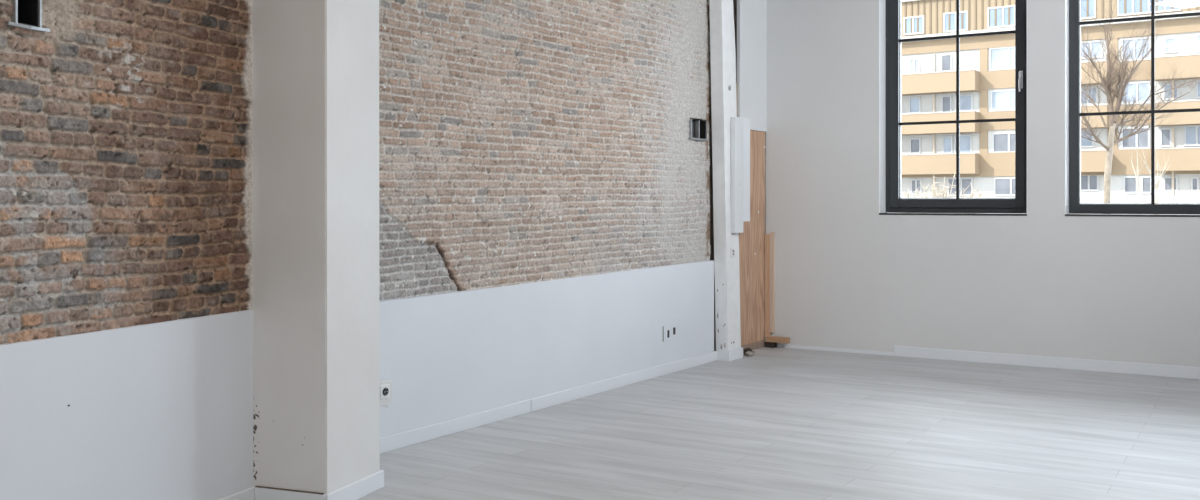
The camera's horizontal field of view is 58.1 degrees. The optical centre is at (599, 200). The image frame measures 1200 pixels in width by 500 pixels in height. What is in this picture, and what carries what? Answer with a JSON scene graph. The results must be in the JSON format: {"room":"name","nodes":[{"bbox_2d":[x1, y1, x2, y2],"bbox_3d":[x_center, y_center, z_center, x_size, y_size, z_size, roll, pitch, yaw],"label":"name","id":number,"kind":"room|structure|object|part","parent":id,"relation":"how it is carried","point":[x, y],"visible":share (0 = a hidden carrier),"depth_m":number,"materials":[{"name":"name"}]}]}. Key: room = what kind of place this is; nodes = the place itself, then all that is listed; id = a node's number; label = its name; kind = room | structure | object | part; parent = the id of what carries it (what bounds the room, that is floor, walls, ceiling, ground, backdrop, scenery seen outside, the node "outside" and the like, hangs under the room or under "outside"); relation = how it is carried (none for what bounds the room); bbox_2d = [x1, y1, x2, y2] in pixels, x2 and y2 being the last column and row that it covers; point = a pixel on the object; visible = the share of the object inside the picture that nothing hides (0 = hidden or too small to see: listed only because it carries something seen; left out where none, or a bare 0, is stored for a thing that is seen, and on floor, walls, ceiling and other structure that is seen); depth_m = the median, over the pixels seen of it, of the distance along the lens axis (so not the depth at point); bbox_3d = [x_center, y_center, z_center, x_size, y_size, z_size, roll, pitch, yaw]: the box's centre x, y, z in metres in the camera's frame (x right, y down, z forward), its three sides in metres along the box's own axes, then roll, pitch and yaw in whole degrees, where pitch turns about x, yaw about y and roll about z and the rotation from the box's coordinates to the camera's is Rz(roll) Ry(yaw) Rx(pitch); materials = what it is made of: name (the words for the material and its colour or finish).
{"room":"empty loft room","nodes":[
{"label":"empty loft room","id":0,"kind":"room"},
{"bbox_2d":[0,0,252,499],"bbox_3d":[-3.054,-0.173,1.853,0.087,3.346,9.707,0,0,20],"label":"wall","id":1,"kind":"structure","parent":0,"point":[126,125],"depth_m":4.60,"materials":[{"name":"brick"}]},
{"bbox_2d":[6,0,50,31],"bbox_3d":[-2.256,-0.788,4.155,0.186,0.264,0.189,0,0,20],"label":"frame","id":2,"kind":"object","parent":1,"relation":"attached to","point":[27,14],"visible":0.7,"depth_m":4.18,"materials":[{"name":"black"}]},
{"bbox_3d":[-2.281,-0.795,4.106,0.170,0.250,0.010,0,0,20],"label":"plate","id":3,"kind":"part","parent":2,"relation":"part of","materials":[{"name":"metal"}]},
{"bbox_3d":[-2.243,-0.795,4.208,0.170,0.250,0.010,0,0,20],"label":"plate","id":4,"kind":"part","parent":2,"relation":"part of","materials":[{"name":"metal"}]},
{"bbox_2d":[219,486,254,499],"bbox_3d":[-3.201,1.456,1.317,0.016,0.088,8.600,0,0,20],"label":"baseboard","id":5,"kind":"structure","parent":1,"relation":"attached to","point":[247,494],"depth_m":5.26,"materials":[{"name":"white wood"}]},
{"bbox_2d":[252,0,383,499],"bbox_3d":[-1.449,-0.800,5.508,0.491,4.600,0.512,0,0,20],"label":"column","id":6,"kind":"structure","parent":0,"point":[316,346],"depth_m":5.30,"materials":[{"name":"paint"}]},
{"bbox_3d":[-1.425,1.455,5.499,0.441,0.090,0.512,0,0,20],"label":"skirting","id":7,"kind":"part","parent":6,"relation":"part of","materials":[{"name":"white wood"}]},
{"bbox_2d":[379,0,765,437],"bbox_3d":[0.044,-0.800,8.956,0.455,4.600,6.404,0,0,33],"label":"wall","id":8,"kind":"structure","parent":0,"point":[521,141],"depth_m":7.79,"materials":[{"name":"brick"}]},
{"bbox_2d":[380,380,391,406],"bbox_3d":[-1.278,1.155,6.456,0.015,0.166,0.125,0,0,33],"label":"power socket","id":9,"kind":"object","parent":8,"relation":"attached to","point":[386,385],"visible":0.93,"depth_m":6.46,"materials":[{"name":"white plastic"}]},
{"bbox_3d":[-1.285,1.139,6.451,0.009,0.082,0.082,0,0,33],"label":"plate","id":10,"kind":"part","parent":9,"relation":"part of","materials":[{"name":"white plastic"}]},
{"bbox_2d":[380,351,716,453],"bbox_3d":[-0.109,1.455,8.284,0.021,0.090,4.467,0,0,33],"label":"baseboard","id":11,"kind":"structure","parent":8,"relation":"attached to","point":[404,439],"depth_m":7.66,"materials":[{"name":"white wood"}]},
{"bbox_2d":[663,324,677,341],"bbox_3d":[0.612,1.146,9.417,0.008,0.129,0.252,0,0,33],"label":"socket","id":12,"kind":"object","parent":8,"relation":"attached to","point":[670,332],"visible":1,"depth_m":9.41,"materials":[{"name":"white paint"}]},
{"bbox_2d":[688,119,708,140],"bbox_3d":[0.843,-0.652,9.967,0.196,0.187,0.348,0,0,33],"label":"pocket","id":13,"kind":"object","parent":8,"relation":"attached to","point":[697,128],"visible":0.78,"depth_m":9.96,"materials":[{"name":"black metal"}]},
{"bbox_3d":[0.757,-0.659,9.844,0.180,0.173,0.012,0,0,33],"label":"plate","id":14,"kind":"part","parent":13,"relation":"part of","materials":[{"name":"metal"}]},
{"bbox_3d":[0.836,-0.658,9.904,0.008,0.155,0.152,0,0,33],"label":"plate","id":15,"kind":"part","parent":13,"relation":"part of","materials":[{"name":"metal"}]},
{"bbox_2d":[731,117,749,232],"bbox_3d":[1.296,-0.247,10.328,0.176,1.098,0.380,0,0,33],"label":"panel","id":16,"kind":"object","parent":8,"relation":"attached to","point":[740,127],"depth_m":10.22,"materials":[{"name":"white"}]},
{"bbox_2d":[736,0,766,131],"bbox_3d":[1.576,-1.908,10.966,0.045,2.385,0.984,0,0,33],"label":"wall panel","id":17,"kind":"object","parent":8,"relation":"attached to","point":[751,14],"depth_m":10.86,"materials":[{"name":"white paint"}]},
{"bbox_3d":[1.338,-0.941,10.615,0.020,0.451,0.136,0,0,33],"label":"raw edge strip","id":18,"kind":"part","parent":17,"relation":"part of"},
{"bbox_2d":[357,347,1199,499],"bbox_3d":[1.956,1.560,2.251,10.499,0.120,15.644,0,0,33],"label":"floor","id":19,"kind":"structure","parent":0,"point":[777,423],"depth_m":6.85,"materials":[{"name":"grey wood"}]},
{"bbox_2d":[709,0,742,361],"bbox_3d":[1.181,-0.800,10.180,0.143,4.600,0.486,0,0,33],"label":"post","id":20,"kind":"object","parent":19,"relation":"on","point":[722,29],"visible":0.98,"depth_m":10.10,"materials":[{"name":"paint"}]},
{"bbox_3d":[1.235,1.451,10.252,0.130,0.098,0.308,0,0,33],"label":"skirting","id":21,"kind":"part","parent":20,"relation":"part of","materials":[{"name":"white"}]},
{"bbox_2d":[730,248,734,256],"bbox_3d":[1.252,0.485,10.175,0.013,0.090,0.084,0,0,33],"label":"switch plate","id":22,"kind":"object","parent":20,"relation":"attached to","point":[732,250],"visible":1,"depth_m":10.16,"materials":[{"name":"white plastic"}]},
{"bbox_2d":[745,351,753,355],"bbox_3d":[1.443,1.475,10.432,0.088,0.051,0.077,0,0,0],"label":"lump","id":23,"kind":"object","parent":19,"relation":"on","point":[749,353],"visible":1,"depth_m":10.41,"materials":[{"name":"grey"}]},
{"bbox_2d":[739,130,764,352],"bbox_3d":[1.474,0.394,10.784,0.038,2.211,0.985,0,0,33],"label":"plywood panel","id":24,"kind":"object","parent":19,"relation":"on","point":[752,239],"visible":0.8,"depth_m":10.89,"materials":[{"name":"beige wood"}]},
{"bbox_2d":[765,342,776,347],"bbox_3d":[1.751,1.471,11.074,0.100,0.058,0.084,0,0,32],"label":"support block","id":25,"kind":"object","parent":19,"relation":"on","point":[767,344],"visible":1,"depth_m":11.04,"materials":[{"name":"black"}]},
{"bbox_2d":[766,336,789,342],"bbox_3d":[1.813,1.413,11.007,0.246,0.057,0.054,0,0,32],"label":"timber offcut","id":26,"kind":"object","parent":25,"relation":"on","point":[775,339],"visible":1,"depth_m":10.98,"materials":[{"name":"brown wood"}]},
{"bbox_2d":[766,0,1199,366],"bbox_3d":[6.048,-0.800,8.649,10.000,4.600,0.300,0,0,32],"label":"wall","id":27,"kind":"structure","parent":0,"point":[1047,282],"depth_m":10.27,"materials":[{"name":"paint"}]},
{"bbox_2d":[765,232,774,336],"bbox_3d":[1.748,0.860,11.106,0.095,1.081,0.044,0,0,32],"label":"batten","id":28,"kind":"object","parent":27,"relation":"attached to","point":[769,238],"visible":1,"depth_m":11.09,"materials":[{"name":"brown wood"}]},
{"bbox_2d":[777,344,893,355],"bbox_3d":[2.321,1.482,10.776,1.224,0.035,0.004,0,0,32],"label":"trim","id":29,"kind":"structure","parent":27,"relation":"attached to","point":[778,345],"depth_m":10.75,"materials":[{"name":"white wood"}]},
{"bbox_2d":[879,0,1026,215],"bbox_3d":[3.371,-1.193,10.287,1.364,2.654,0.281,0,0,32],"label":"window","id":30,"kind":"structure","parent":27,"relation":"in","point":[891,202],"depth_m":10.46,"materials":[{"name":"black"}]},
{"bbox_3d":[3.351,0.126,10.255,1.364,0.016,0.206,0,0,32],"label":"sill","id":31,"kind":"part","parent":30,"relation":"part of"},
{"bbox_3d":[3.888,-1.109,9.987,0.032,0.196,0.061,0,0,32],"label":"handle","id":32,"kind":"part","parent":30,"relation":"part of","materials":[{"name":"white metal"}]},
{"bbox_2d":[894,346,1199,378],"bbox_3d":[6.530,1.450,8.167,8.673,0.100,0.014,0,0,32],"label":"baseboard","id":33,"kind":"structure","parent":27,"relation":"attached to","point":[901,351],"depth_m":9.69,"materials":[{"name":"white wood"}]},
{"bbox_2d":[1065,0,1199,216],"bbox_3d":[4.803,-1.193,9.401,1.364,2.654,0.281,0,0,32],"label":"window","id":34,"kind":"structure","parent":27,"relation":"in","point":[1073,205],"depth_m":9.70,"materials":[{"name":"black"}]},
{"bbox_3d":[4.784,0.126,9.369,1.364,0.016,0.206,0,0,32],"label":"sill","id":35,"kind":"part","parent":34,"relation":"part of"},
{"label":"outside","id":36,"kind":"structure","parent":0,"visible":0},
{"bbox_3d":[53.078,2.050,56.165,180.000,0.100,129.400,0,0,32],"label":"ground","id":37,"kind":"structure","parent":36,"visible":0},
{"bbox_2d":[901,187,937,197],"bbox_3d":[16.061,0.646,53.999,2.674,2.761,2.784,0,0,0],"label":"shrub","id":38,"kind":"object","parent":37,"relation":"on","point":[908,194],"visible":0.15,"depth_m":53.21,"materials":[{"name":"beige plant"}]},
{"bbox_2d":[917,181,952,197],"bbox_3d":[17.910,0.473,57.864,1.932,3.085,2.027,0,0,28],"label":"shrub","id":39,"kind":"object","parent":37,"relation":"on","point":[932,187],"visible":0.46,"depth_m":58.23,"materials":[{"name":"beige plant"}]},
{"bbox_2d":[930,174,955,197],"bbox_3d":[18.812,0.233,59.014,1.253,3.560,1.730,0,0,0],"label":"shrub","id":40,"kind":"object","parent":37,"relation":"on","point":[942,193],"visible":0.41,"depth_m":58.96,"materials":[{"name":"beige plant"}]},
{"bbox_2d":[952,182,984,197],"bbox_3d":[19.595,0.513,57.732,2.106,3.012,1.484,0,0,0],"label":"shrub","id":41,"kind":"object","parent":37,"relation":"on","point":[972,194],"visible":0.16,"depth_m":57.48,"materials":[{"name":"beige plant"}]},
{"bbox_2d":[901,0,1199,214],"bbox_3d":[30.038,-5.742,71.358,38.104,15.484,12.480,0,0,35],"label":"apartment building","id":42,"kind":"structure","parent":37,"relation":"on","point":[987,63],"depth_m":68.25,"materials":[{"name":"beige"}]},
{"bbox_3d":[20.901,-6.340,71.684,0.608,0.929,0.025,0,0,35],"label":"pane","id":43,"kind":"part","parent":42,"relation":"part of","materials":[{"name":"glass"}]},
{"bbox_3d":[20.887,-8.980,71.693,0.507,0.763,0.025,0,0,35],"label":"pane","id":44,"kind":"part","parent":42,"relation":"part of","materials":[{"name":"white glass"}]},
{"bbox_3d":[20.755,-11.608,71.419,1.209,0.990,0.025,0,0,35],"label":"pane","id":45,"kind":"part","parent":42,"relation":"part of","materials":[{"name":"glass"}]},
{"bbox_3d":[20.928,-3.650,71.664,0.540,0.862,0.025,0,0,35],"label":"pane","id":46,"kind":"part","parent":42,"relation":"part of","materials":[{"name":"grey glass"}]},
{"bbox_3d":[20.983,-0.929,71.626,0.539,0.861,0.025,0,0,35],"label":"pane","id":47,"kind":"part","parent":42,"relation":"part of","materials":[{"name":"grey glass"}]},
{"bbox_3d":[19.439,-5.692,71.276,10.503,0.060,0.180,0,0,35],"label":"rail","id":48,"kind":"part","parent":42,"relation":"part of","materials":[{"name":"grey metal"}]},
{"bbox_3d":[19.439,-8.299,71.276,10.503,0.060,0.180,0,0,35],"label":"rail","id":49,"kind":"part","parent":42,"relation":"part of","materials":[{"name":"grey metal"}]},
{"bbox_3d":[19.439,-3.022,71.276,10.503,0.060,0.180,0,0,35],"label":"rail","id":50,"kind":"part","parent":42,"relation":"part of","materials":[{"name":"grey"}]},
{"bbox_3d":[22.622,-6.282,70.478,0.483,1.008,0.025,0,0,35],"label":"pane","id":51,"kind":"part","parent":42,"relation":"part of","materials":[{"name":"grey glass"}]},
{"bbox_3d":[22.621,-9.007,70.478,0.548,0.975,0.025,0,0,35],"label":"pane","id":52,"kind":"part","parent":42,"relation":"part of","materials":[{"name":"glass"}]},
{"bbox_3d":[22.675,-3.653,70.440,0.482,0.974,0.025,0,0,35],"label":"pane","id":53,"kind":"part","parent":42,"relation":"part of","materials":[{"name":"glass"}]},
{"bbox_3d":[22.997,-11.595,69.848,1.372,1.061,0.025,0,0,35],"label":"pane","id":54,"kind":"part","parent":42,"relation":"part of","materials":[{"name":"glass"}]},
{"bbox_3d":[23.332,-0.923,69.980,1.436,0.999,0.025,0,0,35],"label":"pane","id":55,"kind":"part","parent":42,"relation":"part of","materials":[{"name":"grey glass"}]},
{"bbox_3d":[23.492,-3.672,69.868,0.919,1.062,0.025,0,0,35],"label":"pane","id":56,"kind":"part","parent":42,"relation":"part of","materials":[{"name":"glass"}]},
{"bbox_3d":[23.531,-6.322,69.840,0.950,0.932,0.025,0,0,35],"label":"pane","id":57,"kind":"part","parent":42,"relation":"part of","materials":[{"name":"glass"}]},
{"bbox_3d":[25.356,-11.620,68.194,1.544,1.126,0.025,0,0,35],"label":"pane","id":58,"kind":"part","parent":42,"relation":"part of","materials":[{"name":"glass"}]},
{"bbox_3d":[25.540,-9.031,68.432,1.487,1.258,0.025,0,0,35],"label":"pane","id":59,"kind":"part","parent":42,"relation":"part of","materials":[{"name":"white glass"}]},
{"bbox_3d":[25.578,-6.367,68.405,1.394,1.130,0.025,0,0,35],"label":"pane","id":60,"kind":"part","parent":42,"relation":"part of","materials":[{"name":"glass"}]},
{"bbox_3d":[25.616,-3.689,68.378,1.300,1.098,0.025,0,0,35],"label":"pane","id":61,"kind":"part","parent":42,"relation":"part of","materials":[{"name":"grey glass"}]},
{"bbox_3d":[25.679,-0.902,68.334,1.268,0.971,0.025,0,0,35],"label":"pane","id":62,"kind":"part","parent":42,"relation":"part of","materials":[{"name":"glass"}]},
{"bbox_3d":[29.530,-3.814,65.635,0.703,0.924,0.025,0,0,35],"label":"pane","id":63,"kind":"part","parent":42,"relation":"part of","materials":[{"name":"grey glass"}]},
{"bbox_3d":[29.474,-11.643,65.309,0.754,1.070,0.025,0,0,35],"label":"pane","id":64,"kind":"part","parent":42,"relation":"part of","materials":[{"name":"glass"}]},
{"bbox_3d":[29.622,-6.376,65.571,0.926,0.893,0.025,0,0,35],"label":"pane","id":65,"kind":"part","parent":42,"relation":"part of","materials":[{"name":"grey glass"}]},
{"bbox_3d":[29.668,-1.123,65.539,0.925,0.832,0.025,0,0,35],"label":"pane","id":66,"kind":"part","parent":42,"relation":"part of","materials":[{"name":"grey glass"}]},
{"bbox_3d":[29.759,-9.171,65.475,1.148,0.861,0.025,0,0,35],"label":"pane","id":67,"kind":"part","parent":42,"relation":"part of","materials":[{"name":"glass"}]},
{"bbox_3d":[31.554,-0.966,64.217,0.583,0.841,0.025,0,0,35],"label":"pane","id":68,"kind":"part","parent":42,"relation":"part of","materials":[{"name":"grey glass"}]},
{"bbox_3d":[31.760,-3.738,64.073,1.360,1.105,0.025,0,0,35],"label":"pane","id":69,"kind":"part","parent":42,"relation":"part of","materials":[{"name":"grey glass"}]},
{"bbox_3d":[31.782,-6.407,64.057,1.412,1.105,0.025,0,0,35],"label":"pane","id":70,"kind":"part","parent":42,"relation":"part of","materials":[{"name":"glass"}]},
{"bbox_3d":[31.782,-9.002,64.057,1.412,1.135,0.025,0,0,35],"label":"pane","id":71,"kind":"part","parent":42,"relation":"part of","materials":[{"name":"glass"}]},
{"bbox_3d":[32.257,-0.959,63.725,0.412,0.833,0.025,0,0,35],"label":"pane","id":72,"kind":"part","parent":42,"relation":"part of","materials":[{"name":"grey glass"}]},
{"bbox_3d":[32.219,-11.782,63.385,3.182,1.355,0.025,0,0,35],"label":"pane","id":73,"kind":"part","parent":42,"relation":"part of","materials":[{"name":"glass"}]},
{"bbox_3d":[33.088,-3.713,63.142,0.427,0.911,0.025,0,0,35],"label":"pane","id":74,"kind":"part","parent":42,"relation":"part of","materials":[{"name":"grey glass"}]},
{"bbox_3d":[33.290,-0.992,63.000,0.554,0.675,0.025,0,0,35],"label":"pane","id":75,"kind":"part","parent":42,"relation":"part of","materials":[{"name":"glass"}]},
{"bbox_3d":[33.290,-9.087,63.000,0.502,0.704,0.025,0,0,35],"label":"pane","id":76,"kind":"part","parent":42,"relation":"part of","materials":[{"name":"white glass"}]},
{"bbox_3d":[33.300,-6.388,62.993,0.632,0.792,0.025,0,0,35],"label":"pane","id":77,"kind":"part","parent":42,"relation":"part of","materials":[{"name":"glass"}]},
{"bbox_3d":[35.288,-3.022,60.169,8.074,0.060,0.180,0,0,35],"label":"rail","id":78,"kind":"part","parent":42,"relation":"part of","materials":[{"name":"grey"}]},
{"bbox_3d":[35.288,-8.299,60.169,8.074,0.060,0.180,0,0,35],"label":"rail","id":79,"kind":"part","parent":42,"relation":"part of","materials":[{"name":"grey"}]},
{"bbox_3d":[35.288,-5.692,60.169,8.074,0.060,0.180,0,0,35],"label":"rail","id":80,"kind":"part","parent":42,"relation":"part of","materials":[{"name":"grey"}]},
{"bbox_3d":[34.392,-3.775,62.228,1.119,1.010,0.025,0,0,35],"label":"pane","id":81,"kind":"part","parent":42,"relation":"part of","materials":[{"name":"glass"}]},
{"bbox_3d":[34.312,-0.966,62.285,0.207,0.636,0.025,0,0,35],"label":"pane","id":82,"kind":"part","parent":42,"relation":"part of","materials":[{"name":"grey glass"}]},
{"bbox_3d":[34.847,-9.088,61.909,1.005,0.889,0.025,0,0,35],"label":"pane","id":83,"kind":"part","parent":42,"relation":"part of","materials":[{"name":"white glass"}]},
{"bbox_2d":[1129,144,1144,202],"bbox_3d":[20.835,-0.208,41.934,0.606,4.461,0.920,0,0,37],"label":"sapling","id":84,"kind":"object","parent":37,"relation":"on","point":[1137,170],"visible":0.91,"depth_m":41.94,"materials":[{"name":"beige plant"}]},
{"bbox_2d":[1081,0,1199,202],"bbox_3d":[18.144,-2.612,36.947,7.790,9.292,3.932,0,0,-35],"label":"bare tree","id":85,"kind":"object","parent":37,"relation":"on","point":[1120,89],"visible":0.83,"depth_m":36.06,"materials":[{"name":"brown plant"}]},
{"bbox_2d":[1138,139,1171,214],"bbox_3d":[22.538,-0.309,43.864,2.007,4.694,0.656,0,0,-26],"label":"sapling","id":86,"kind":"object","parent":37,"relation":"on","point":[1157,184],"visible":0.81,"depth_m":43.99,"materials":[{"name":"beige plant"}]},
{"bbox_2d":[1158,190,1199,214],"bbox_3d":[29.554,0.750,49.877,7.210,2.500,0.092,0,0,35],"label":"picket fence","id":87,"kind":"object","parent":37,"relation":"on","point":[1160,199],"visible":0.37,"depth_m":51.29,"materials":[{"name":"grey"}]}
]}

